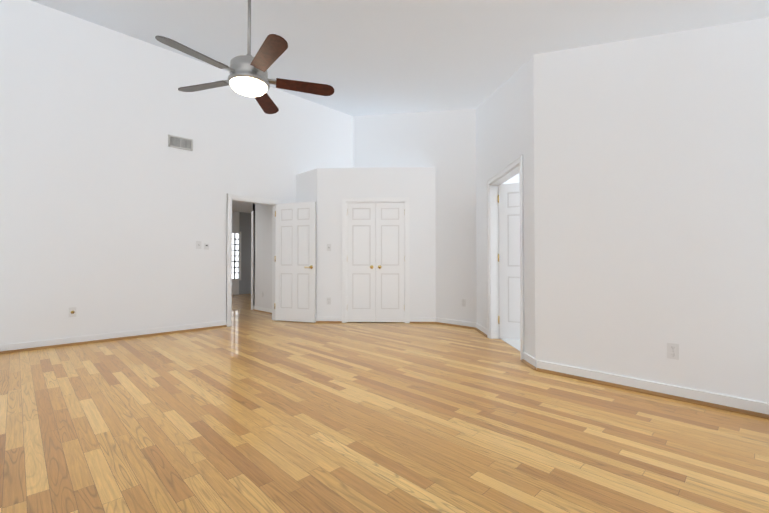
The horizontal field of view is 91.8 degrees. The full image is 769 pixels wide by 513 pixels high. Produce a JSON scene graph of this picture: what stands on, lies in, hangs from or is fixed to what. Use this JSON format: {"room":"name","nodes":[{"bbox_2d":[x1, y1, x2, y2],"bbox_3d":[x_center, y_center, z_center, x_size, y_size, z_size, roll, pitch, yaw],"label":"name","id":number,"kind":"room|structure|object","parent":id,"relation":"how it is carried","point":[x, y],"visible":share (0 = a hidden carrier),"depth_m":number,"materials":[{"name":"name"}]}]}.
{"room":"empty bedroom","nodes":[
{"label":"empty bedroom","id":0,"kind":"room"},
{"bbox_2d":[0,0,352,344],"bbox_3d":[-2.557,-0.953,5.923,5.490,4.110,0.120,1,-1,-45],"label":"wall","id":1,"kind":"structure","parent":0,"point":[113,207],"depth_m":4.92,"materials":[{"name":"white paint"}]},
{"bbox_2d":[69,307,75,316],"bbox_3d":[-3.810,0.681,4.555,0.072,0.116,0.022,1,-1,-45],"label":"outlet","id":2,"kind":"object","parent":1,"relation":"attached to","point":[72,311],"visible":1,"depth_m":4.56,"materials":[{"name":"white plastic"}]},
{"bbox_2d":[0,320,226,353],"bbox_3d":[-3.402,1.040,4.945,2.595,0.095,0.034,1,-1,-45],"label":"baseboard","id":3,"kind":"structure","parent":1,"relation":"attached to","point":[44,344],"depth_m":4.76,"materials":[{"name":"white paint"}]},
{"bbox_2d":[168,134,192,150],"bbox_3d":[-2.969,-1.656,5.434,0.320,0.170,0.010,1,-1,-45],"label":"air vent","id":4,"kind":"object","parent":1,"relation":"in","point":[180,142],"visible":1,"depth_m":5.43,"materials":[{"name":"silver metal"}]},
{"bbox_2d":[196,241,200,248],"bbox_3d":[-2.783,-0.173,5.591,0.072,0.116,0.016,1,-1,-45],"label":"light switch","id":5,"kind":"object","parent":1,"relation":"attached to","point":[198,244],"visible":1,"depth_m":5.59,"materials":[{"name":"white plastic"}]},
{"bbox_2d":[226,194,280,326],"bbox_3d":[-2.206,0.060,6.256,0.930,2.095,0.164,1,-1,-45],"label":"door frame","id":6,"kind":"structure","parent":1,"relation":"attached to","point":[246,199],"depth_m":5.95,"materials":[{"name":"white paint"}]},
{"bbox_2d":[274,202,315,322],"bbox_3d":[-1.512,0.093,6.336,0.400,2.008,0.716,1,-1,-45],"label":"hall door","id":7,"kind":"structure","parent":1,"relation":"in","point":[295,277],"depth_m":6.31,"materials":[{"name":"white paint"}]},
{"bbox_2d":[232,211,250,294],"bbox_3d":[-5.467,-0.119,10.982,5.140,2.600,0.120,1,-1,-45],"label":"wall","id":8,"kind":"structure","parent":0,"point":[241,222],"depth_m":11.88,"materials":[{"name":"white paint"}]},
{"bbox_2d":[232,231,240,280],"bbox_3d":[-4.782,-0.019,11.604,0.630,1.540,0.100,1,-1,-45],"label":"window","id":9,"kind":"structure","parent":8,"relation":"in","point":[236,245],"depth_m":11.73,"materials":[{"name":"white glass"}]},
{"bbox_2d":[232,201,252,212],"bbox_3d":[-3.760,-1.497,9.211,5.400,0.100,6.230,1,-1,-45],"label":"ceiling","id":10,"kind":"structure","parent":0,"point":[244,207],"depth_m":10.82,"materials":[{"name":"white paint"}]},
{"bbox_2d":[253,203,254,283],"bbox_3d":[-1.824,-0.152,8.864,2.690,2.600,0.120,1,-1,-45],"label":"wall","id":11,"kind":"structure","parent":0,"point":[253,203],"depth_m":7.89,"materials":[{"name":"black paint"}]},
{"bbox_2d":[254,167,435,316],"bbox_3d":[-0.897,-0.180,7.072,1.482,2.600,3.690,1,-1,-45],"label":"wall","id":12,"kind":"structure","parent":0,"point":[326,190],"depth_m":6.27,"materials":[{"name":"white paint"}]},
{"bbox_2d":[251,211,271,313],"bbox_3d":[-2.275,0.075,7.391,0.020,2.100,1.590,1,-1,-45],"label":"trim","id":13,"kind":"structure","parent":12,"relation":"attached to","point":[261,309],"depth_m":7.87,"materials":[{"name":"white paint"}]},
{"bbox_2d":[316,317,341,322],"bbox_3d":[-0.917,1.060,6.251,0.285,0.095,0.340,1,-1,-45],"label":"baseboard","id":14,"kind":"structure","parent":12,"relation":"attached to","point":[318,319],"depth_m":6.24,"materials":[{"name":"white paint"}]},
{"bbox_2d":[347,203,375,321],"bbox_3d":[-0.390,0.097,6.272,0.364,1.998,0.380,1,-1,-45],"label":"closet door","id":15,"kind":"structure","parent":12,"relation":"in","point":[361,262],"depth_m":6.27,"materials":[{"name":"white paint"}]},
{"bbox_2d":[342,197,409,322],"bbox_3d":[-0.146,0.060,6.280,1.130,2.095,0.124,0,-1,2],"label":"trim","id":16,"kind":"structure","parent":12,"relation":"attached to","point":[404,200],"depth_m":6.23,"materials":[{"name":"white paint"}]},
{"bbox_2d":[376,203,404,321],"bbox_3d":[0.095,0.096,6.251,0.363,1.998,0.386,1,-1,-45],"label":"closet door","id":17,"kind":"structure","parent":12,"relation":"in","point":[390,306],"depth_m":6.25,"materials":[{"name":"white paint"}]},
{"bbox_2d":[0,294,768,512],"bbox_3d":[-1.389,1.155,6.260,8.030,0.105,13.700,1,-1,-45],"label":"floor","id":18,"kind":"structure","parent":0,"point":[272,416],"depth_m":2.23,"materials":[{"name":"brown wood"}]},
{"bbox_2d":[31,0,768,115],"bbox_3d":[-0.033,-2.216,3.397,5.850,1.986,7.650,1,-1,-45],"label":"ceiling","id":19,"kind":"structure","parent":0,"point":[369,57],"depth_m":3.82,"materials":[{"name":"white paint"}]},
{"bbox_2d":[155,0,333,113],"bbox_3d":[-1.034,-1.754,2.823,1.250,1.012,1.244,1,-1,-45],"label":"ceiling fan","id":20,"kind":"object","parent":19,"relation":"hanging from","point":[248,76],"visible":1,"depth_m":2.76,"materials":[{"name":"brown wood"}]},
{"bbox_2d":[353,109,476,322],"bbox_3d":[0.421,-0.940,6.733,0.120,4.110,2.925,1,-1,-45],"label":"wall","id":21,"kind":"structure","parent":0,"point":[443,143],"depth_m":6.07,"materials":[{"name":"white paint"}]},
{"bbox_2d":[410,317,486,336],"bbox_3d":[1.007,1.051,5.702,0.456,0.095,1.544,1,-1,-45],"label":"baseboard","id":22,"kind":"structure","parent":21,"relation":"attached to","point":[431,320],"depth_m":5.94,"materials":[{"name":"white paint"}]},
{"bbox_2d":[462,299,465,306],"bbox_3d":[1.233,0.720,5.797,0.008,0.116,0.072,1,-1,-45],"label":"electrical outlet","id":23,"kind":"object","parent":21,"relation":"attached to","point":[463,302],"visible":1,"depth_m":5.79,"materials":[{"name":"white plastic"}]},
{"bbox_2d":[476,84,507,328],"bbox_3d":[1.439,-0.568,4.395,0.729,3.293,0.863,1,-1,-45],"label":"wall","id":24,"kind":"structure","parent":0,"point":[505,124],"depth_m":5.18,"materials":[{"name":"white paint"}]},
{"bbox_2d":[487,155,523,359],"bbox_3d":[1.476,0.021,4.422,0.164,2.115,1.210,0,-1,-1],"label":"door frame","id":25,"kind":"structure","parent":24,"relation":"attached to","point":[507,172],"depth_m":4.94,"materials":[{"name":"white paint"}]},
{"bbox_2d":[498,183,519,339],"bbox_3d":[1.988,0.057,4.714,0.399,2.028,0.995,1,-1,-45],"label":"bathroom door","id":26,"kind":"structure","parent":24,"relation":"in","point":[509,261],"depth_m":4.87,"materials":[{"name":"white paint"}]},
{"bbox_2d":[503,173,518,183],"bbox_3d":[3.028,-0.214,4.906,3.000,2.600,2.700,0,-1,-1],"label":"wall","id":27,"kind":"structure","parent":0,"point":[515,179],"depth_m":6.14,"materials":[{"name":"white paint"}]},
{"bbox_2d":[504,17,768,402],"bbox_3d":[2.106,-0.496,3.003,0.240,3.106,2.217,1,-1,-45],"label":"wall","id":28,"kind":"structure","parent":0,"point":[651,188],"depth_m":2.88,"materials":[{"name":"white paint"}]},
{"bbox_2d":[532,357,768,418],"bbox_3d":[1.991,1.008,2.902,0.034,0.095,1.669,1,-1,-45],"label":"baseboard","id":29,"kind":"structure","parent":28,"relation":"attached to","point":[729,403],"depth_m":2.81,"materials":[{"name":"white paint"}]},
{"bbox_2d":[667,343,678,359],"bbox_3d":[2.144,0.703,2.771,0.008,0.116,0.072,1,-1,-45],"label":"electrical outlet","id":30,"kind":"object","parent":28,"relation":"attached to","point":[672,350],"visible":1,"depth_m":2.77,"materials":[{"name":"white plastic"}]}
]}

